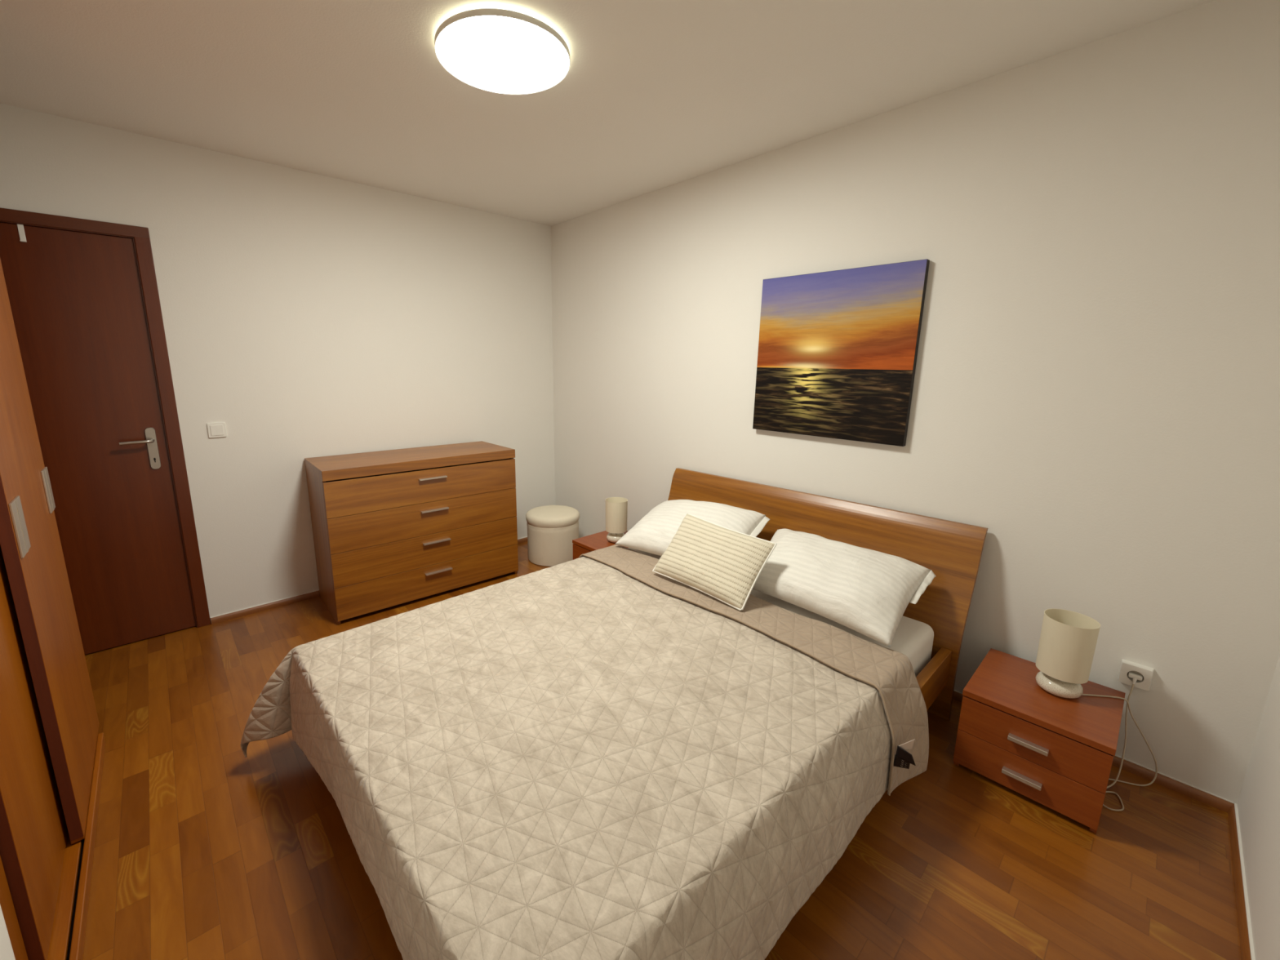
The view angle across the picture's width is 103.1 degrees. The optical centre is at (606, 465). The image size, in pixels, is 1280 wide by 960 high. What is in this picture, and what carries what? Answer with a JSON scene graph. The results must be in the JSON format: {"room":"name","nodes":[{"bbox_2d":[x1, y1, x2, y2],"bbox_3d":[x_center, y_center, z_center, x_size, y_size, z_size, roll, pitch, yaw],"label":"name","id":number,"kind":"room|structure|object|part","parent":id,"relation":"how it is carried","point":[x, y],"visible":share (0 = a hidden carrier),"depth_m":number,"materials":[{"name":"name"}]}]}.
{"room":"bedroom","nodes":[
{"label":"bedroom","id":0,"kind":"room"},
{"bbox_2d":[0,905,15,959],"bbox_3d":[-1.589,0.029,0.783,0.740,2.500,3.888,-9,15,-41],"label":"wall","id":1,"kind":"structure","parent":0,"point":[6,953],"depth_m":0.89,"materials":[{"name":"paint"}]},
{"bbox_2d":[0,102,555,623],"bbox_3d":[-1.752,-0.429,3.116,3.420,2.500,0.120,-9,15,-41],"label":"wall","id":2,"kind":"structure","parent":0,"point":[307,314],"depth_m":2.97,"materials":[{"name":"paint"}]},
{"bbox_2d":[0,207,210,654],"bbox_3d":[-2.585,-0.076,2.383,0.916,2.082,0.169,-9,15,-41],"label":"door","id":3,"kind":"structure","parent":2,"relation":"in","point":[83,295],"depth_m":2.47,"materials":[{"name":"brown wood"}]},
{"bbox_2d":[17,223,26,242],"bbox_3d":[-2.536,-1.010,2.203,0.018,0.074,0.016,-9,15,-41],"label":"hook","id":4,"kind":"object","parent":3,"relation":"attached to","point":[20,227],"visible":1,"depth_m":2.21,"materials":[{"name":"white plastic"}]},
{"bbox_3d":[-2.333,-0.117,2.527,0.130,0.020,0.057,-9,15,-41],"label":"handle lever","id":5,"kind":"part","parent":3,"relation":"part of","materials":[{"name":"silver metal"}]},
{"bbox_3d":[-2.315,-0.086,2.593,0.042,0.216,0.009,-9,15,-41],"label":"handle plate","id":6,"kind":"part","parent":3,"relation":"part of","materials":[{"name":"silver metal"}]},
{"bbox_3d":[-2.600,-0.079,2.400,0.916,2.082,0.124,-9,15,-41],"label":"casing","id":7,"kind":"part","parent":3,"relation":"part of","materials":[{"name":"brown wood"}]},
{"bbox_2d":[206,422,226,438],"bbox_3d":[-2.108,-0.191,2.750,0.082,0.082,0.012,-9,15,-41],"label":"light switch","id":8,"kind":"object","parent":2,"relation":"attached to","point":[218,429],"visible":1,"depth_m":2.75,"materials":[{"name":"white plastic"}]},
{"bbox_2d":[210,536,527,624],"bbox_3d":[-1.335,0.728,3.633,2.379,0.034,0.016,-9,15,-41],"label":"baseboard","id":9,"kind":"structure","parent":2,"relation":"attached to","point":[313,594],"depth_m":3.03,"materials":[{"name":"brown wood"}]},
{"bbox_2d":[0,0,1214,226],"bbox_3d":[-0.454,-1.421,1.443,3.660,0.100,4.008,-9,15,-41],"label":"ceiling","id":10,"kind":"structure","parent":0,"point":[653,95],"depth_m":1.91,"materials":[{"name":"paint"}]},
{"bbox_2d":[434,8,570,94],"bbox_3d":[-0.351,-1.408,1.742,0.454,0.038,0.454,-9,15,-41],"label":"ceiling light","id":11,"kind":"object","parent":10,"relation":"in","point":[494,50],"visible":1,"depth_m":1.69,"materials":[{"name":"white plastic"}]},
{"bbox_2d":[82,541,1241,959],"bbox_3d":[-0.464,1.131,1.942,3.660,0.100,4.008,-9,15,-41],"label":"floor","id":12,"kind":"structure","parent":0,"point":[204,850],"depth_m":1.51,"materials":[{"name":"brown wood"}]},
{"bbox_2d":[0,258,105,959],"bbox_3d":[-1.754,0.030,1.077,0.629,2.382,1.399,-9,15,-41],"label":"wardrobe","id":13,"kind":"object","parent":12,"relation":"on","point":[52,753],"visible":1,"depth_m":1.41,"materials":[{"name":"brown wood"}]},
{"bbox_3d":[-1.594,0.166,1.381,0.008,0.150,0.115,-9,15,-41],"label":"handle","id":14,"kind":"part","parent":13,"relation":"part of","materials":[{"name":"silver metal"}]},
{"bbox_3d":[-1.515,0.004,1.174,0.028,2.314,0.565,-9,15,-41],"label":"sliding door","id":15,"kind":"part","parent":13,"relation":"part of","materials":[{"name":"brown wood"}]},
{"bbox_3d":[-1.958,0.086,1.783,0.008,0.150,0.102,-9,15,-41],"label":"handle","id":16,"kind":"part","parent":13,"relation":"part of","materials":[{"name":"silver metal"}]},
{"bbox_2d":[304,440,518,624],"bbox_3d":[-1.203,0.361,3.293,1.153,0.885,0.511,-9,14,-39],"label":"dresser","id":17,"kind":"object","parent":12,"relation":"on","point":[390,527],"visible":1,"depth_m":3.05,"materials":[{"name":"brown wood"}]},
{"bbox_3d":[-1.653,0.453,2.961,0.018,0.829,0.469,-9,14,-39],"label":"panel","id":18,"kind":"part","parent":17,"relation":"part of","materials":[{"name":"brown wood"}]},
{"bbox_3d":[-1.060,0.121,3.071,1.149,0.198,0.018,-9,14,-39],"label":"drawer","id":19,"kind":"part","parent":17,"relation":"part of","materials":[{"name":"brown wood"}]},
{"bbox_3d":[-1.060,0.319,3.109,1.149,0.200,0.018,-9,14,-39],"label":"drawer","id":20,"kind":"part","parent":17,"relation":"part of","materials":[{"name":"brown wood"}]},
{"bbox_3d":[-1.061,0.515,3.148,1.149,0.197,0.018,-9,14,-39],"label":"drawer","id":21,"kind":"part","parent":17,"relation":"part of","materials":[{"name":"brown wood"}]},
{"bbox_3d":[-1.062,0.709,3.186,1.149,0.194,0.018,-9,14,-39],"label":"drawer","id":22,"kind":"part","parent":17,"relation":"part of","materials":[{"name":"brown wood"}]},
{"bbox_3d":[-1.040,0.077,3.051,0.168,0.009,0.023,-9,14,-39],"label":"handle","id":23,"kind":"part","parent":17,"relation":"part of","materials":[{"name":"silver metal"}]},
{"bbox_3d":[-1.040,0.272,3.090,0.168,0.009,0.023,-9,14,-39],"label":"handle","id":24,"kind":"part","parent":17,"relation":"part of","materials":[{"name":"silver metal"}]},
{"bbox_3d":[-1.041,0.471,3.129,0.168,0.009,0.023,-9,14,-39],"label":"handle","id":25,"kind":"part","parent":17,"relation":"part of","materials":[{"name":"silver metal"}]},
{"bbox_3d":[-1.042,0.662,3.166,0.168,0.009,0.023,-9,14,-39],"label":"handle","id":26,"kind":"part","parent":17,"relation":"part of","materials":[{"name":"silver metal"}]},
{"bbox_2d":[525,505,579,566],"bbox_3d":[-0.401,0.519,3.843,0.403,0.370,0.403,-9,15,-41],"label":"pouffe","id":27,"kind":"object","parent":12,"relation":"on","point":[552,530],"visible":0.95,"depth_m":3.69,"materials":[{"name":"beige leather"}]},
{"bbox_3d":[-0.400,0.377,3.815,0.403,0.080,0.403,-9,15,-41],"label":"padded lid","id":28,"kind":"part","parent":27,"relation":"part of","materials":[{"name":"beige leather"}]},
{"bbox_2d":[572,530,628,559],"bbox_3d":[0.050,0.647,3.347,0.426,0.313,0.388,-9,15,-41],"label":"nightstand","id":29,"kind":"object","parent":12,"relation":"on","point":[590,543],"visible":0.12,"depth_m":3.30,"materials":[{"name":"brown wood"}]},
{"bbox_3d":[-0.086,0.607,3.216,0.016,0.132,0.384,-9,15,-41],"label":"drawer","id":30,"kind":"part","parent":29,"relation":"part of","materials":[{"name":"brown wood"}]},
{"bbox_2d":[605,497,627,542],"bbox_3d":[0.067,0.358,3.293,0.144,0.277,0.144,-9,15,-41],"label":"table lamp","id":31,"kind":"object","parent":29,"relation":"on","point":[616,508],"visible":0.93,"depth_m":3.24,"materials":[{"name":"fabric"}]},
{"bbox_2d":[667,467,987,720],"bbox_3d":[0.186,0.663,2.017,2.194,0.795,1.634,-9,15,-41],"label":"headboard","id":32,"kind":"object","parent":12,"relation":"on","point":[952,550],"visible":0.16,"depth_m":2.22,"materials":[{"name":"brown wood"}]},
{"bbox_2d":[628,547,933,676],"bbox_3d":[0.113,0.768,1.972,1.966,0.231,1.482,-9,15,-41],"label":"mattress","id":33,"kind":"object","parent":32,"relation":"on","point":[913,638],"visible":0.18,"depth_m":2.00,"materials":[{"name":"white fabric"}]},
{"bbox_2d":[240,544,928,959],"bbox_3d":[-0.082,0.863,1.771,1.810,0.413,1.743,-9,15,-41],"label":"bedspread","id":34,"kind":"object","parent":33,"relation":"on","point":[598,754],"visible":0.93,"depth_m":1.37,"materials":[{"name":"fabric"}]},
{"bbox_2d":[614,499,769,555],"bbox_3d":[0.439,0.330,2.736,0.495,0.252,0.777,-9,15,-41],"label":"pillow","id":35,"kind":"object","parent":34,"relation":"on","point":[653,534],"visible":0.63,"depth_m":2.69,"materials":[{"name":"white fabric"}]},
{"bbox_2d":[652,512,777,610],"bbox_3d":[0.476,0.414,2.306,0.248,0.265,0.522,-9,15,-41],"label":"cushion","id":36,"kind":"object","parent":34,"relation":"on","point":[725,564],"visible":1,"depth_m":2.23,"materials":[{"name":"white fabric"}]},
{"bbox_2d":[752,528,936,647],"bbox_3d":[0.947,0.456,2.202,0.475,0.222,0.728,-9,15,-41],"label":"pillow","id":37,"kind":"object","parent":34,"relation":"on","point":[868,592],"visible":0.92,"depth_m":2.04,"materials":[{"name":"white fabric"}]},
{"bbox_3d":[0.636,0.939,1.417,1.986,0.150,0.036,-9,15,-41],"label":"rail","id":38,"kind":"part","parent":32,"relation":"part of","materials":[{"name":"brown wood"}]},
{"bbox_2d":[952,648,1125,833],"bbox_3d":[1.540,0.953,1.817,0.426,0.313,0.388,-10,15,-41],"label":"nightstand","id":39,"kind":"object","parent":12,"relation":"on","point":[1057,753],"visible":0.98,"depth_m":1.70,"materials":[{"name":"brown wood"}]},
{"bbox_3d":[1.390,1.047,1.698,0.023,0.015,0.104,-10,15,-41],"label":"handle","id":40,"kind":"part","parent":39,"relation":"part of","materials":[{"name":"silver metal"}]},
{"bbox_3d":[1.390,0.920,1.673,0.023,0.015,0.104,-10,15,-41],"label":"handle","id":41,"kind":"part","parent":39,"relation":"part of","materials":[{"name":"silver metal"}]},
{"bbox_3d":[1.404,1.044,1.711,0.016,0.132,0.384,-10,15,-41],"label":"drawer","id":42,"kind":"part","parent":39,"relation":"part of","materials":[{"name":"brown wood"}]},
{"bbox_3d":[1.405,0.913,1.685,0.016,0.132,0.384,-10,15,-41],"label":"drawer","id":43,"kind":"part","parent":39,"relation":"part of","materials":[{"name":"brown wood"}]},
{"bbox_3d":[1.677,0.988,1.698,0.388,0.291,0.016,-10,15,-41],"label":"panel","id":44,"kind":"part","parent":39,"relation":"part of","materials":[{"name":"brown wood"}]},
{"bbox_2d":[1035,608,1157,811],"bbox_3d":[1.718,0.822,1.772,0.283,0.590,0.348,-9,15,-41],"label":"table lamp","id":45,"kind":"object","parent":39,"relation":"on","point":[1068,641],"visible":0.87,"depth_m":1.74,"materials":[{"name":"ceramic"}]},
{"bbox_3d":[1.600,0.625,1.764,0.144,0.203,0.144,-9,15,-41],"label":"lamp shade","id":46,"kind":"part","parent":45,"relation":"part of","materials":[{"name":"beige fabric"}]},
{"bbox_3d":[1.787,0.954,1.732,0.274,0.346,0.169,-1,11,-6],"label":"power cord","id":47,"kind":"part","parent":45,"relation":"part of","materials":[{"name":"beige plastic"}]},
{"bbox_2d":[551,0,1279,803],"bbox_3d":[0.863,-0.366,2.849,0.120,2.500,4.008,-9,15,-41],"label":"wall","id":48,"kind":"structure","parent":0,"point":[1096,388],"depth_m":1.86,"materials":[{"name":"paint"}]},
{"bbox_2d":[752,258,929,446],"bbox_3d":[1.076,-0.527,2.453,0.030,0.782,0.761,-9,15,-41],"label":"painting","id":49,"kind":"object","parent":48,"relation":"attached to","point":[837,353],"visible":1,"depth_m":2.39,"materials":[{"name":"multicoloured paint"}]},
{"bbox_2d":[952,689,1234,813],"bbox_3d":[0.807,0.852,3.041,0.016,0.034,3.768,-9,15,-41],"label":"baseboard","id":50,"kind":"structure","parent":48,"relation":"attached to","point":[1223,805],"depth_m":1.76,"materials":[{"name":"brown wood"}]},
{"bbox_2d":[1117,659,1154,690],"bbox_3d":[1.873,0.743,1.796,0.024,0.081,0.081,-9,15,-41],"label":"wall socket","id":51,"kind":"object","parent":48,"relation":"attached to","point":[1126,666],"visible":1,"depth_m":1.79,"materials":[{"name":"white plastic"}]},
{"bbox_2d":[1236,653,1279,959],"bbox_3d":[0.834,0.139,0.269,3.420,2.500,0.120,-9,15,-41],"label":"wall","id":52,"kind":"structure","parent":0,"point":[1258,803],"depth_m":1.37,"materials":[{"name":"paint"}]},
{"bbox_2d":[1227,803,1254,959],"bbox_3d":[1.010,1.301,0.752,2.784,0.034,0.014,-9,15,-41],"label":"baseboard","id":53,"kind":"structure","parent":52,"relation":"attached to","point":[1239,893],"depth_m":1.40,"materials":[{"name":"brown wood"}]}
]}

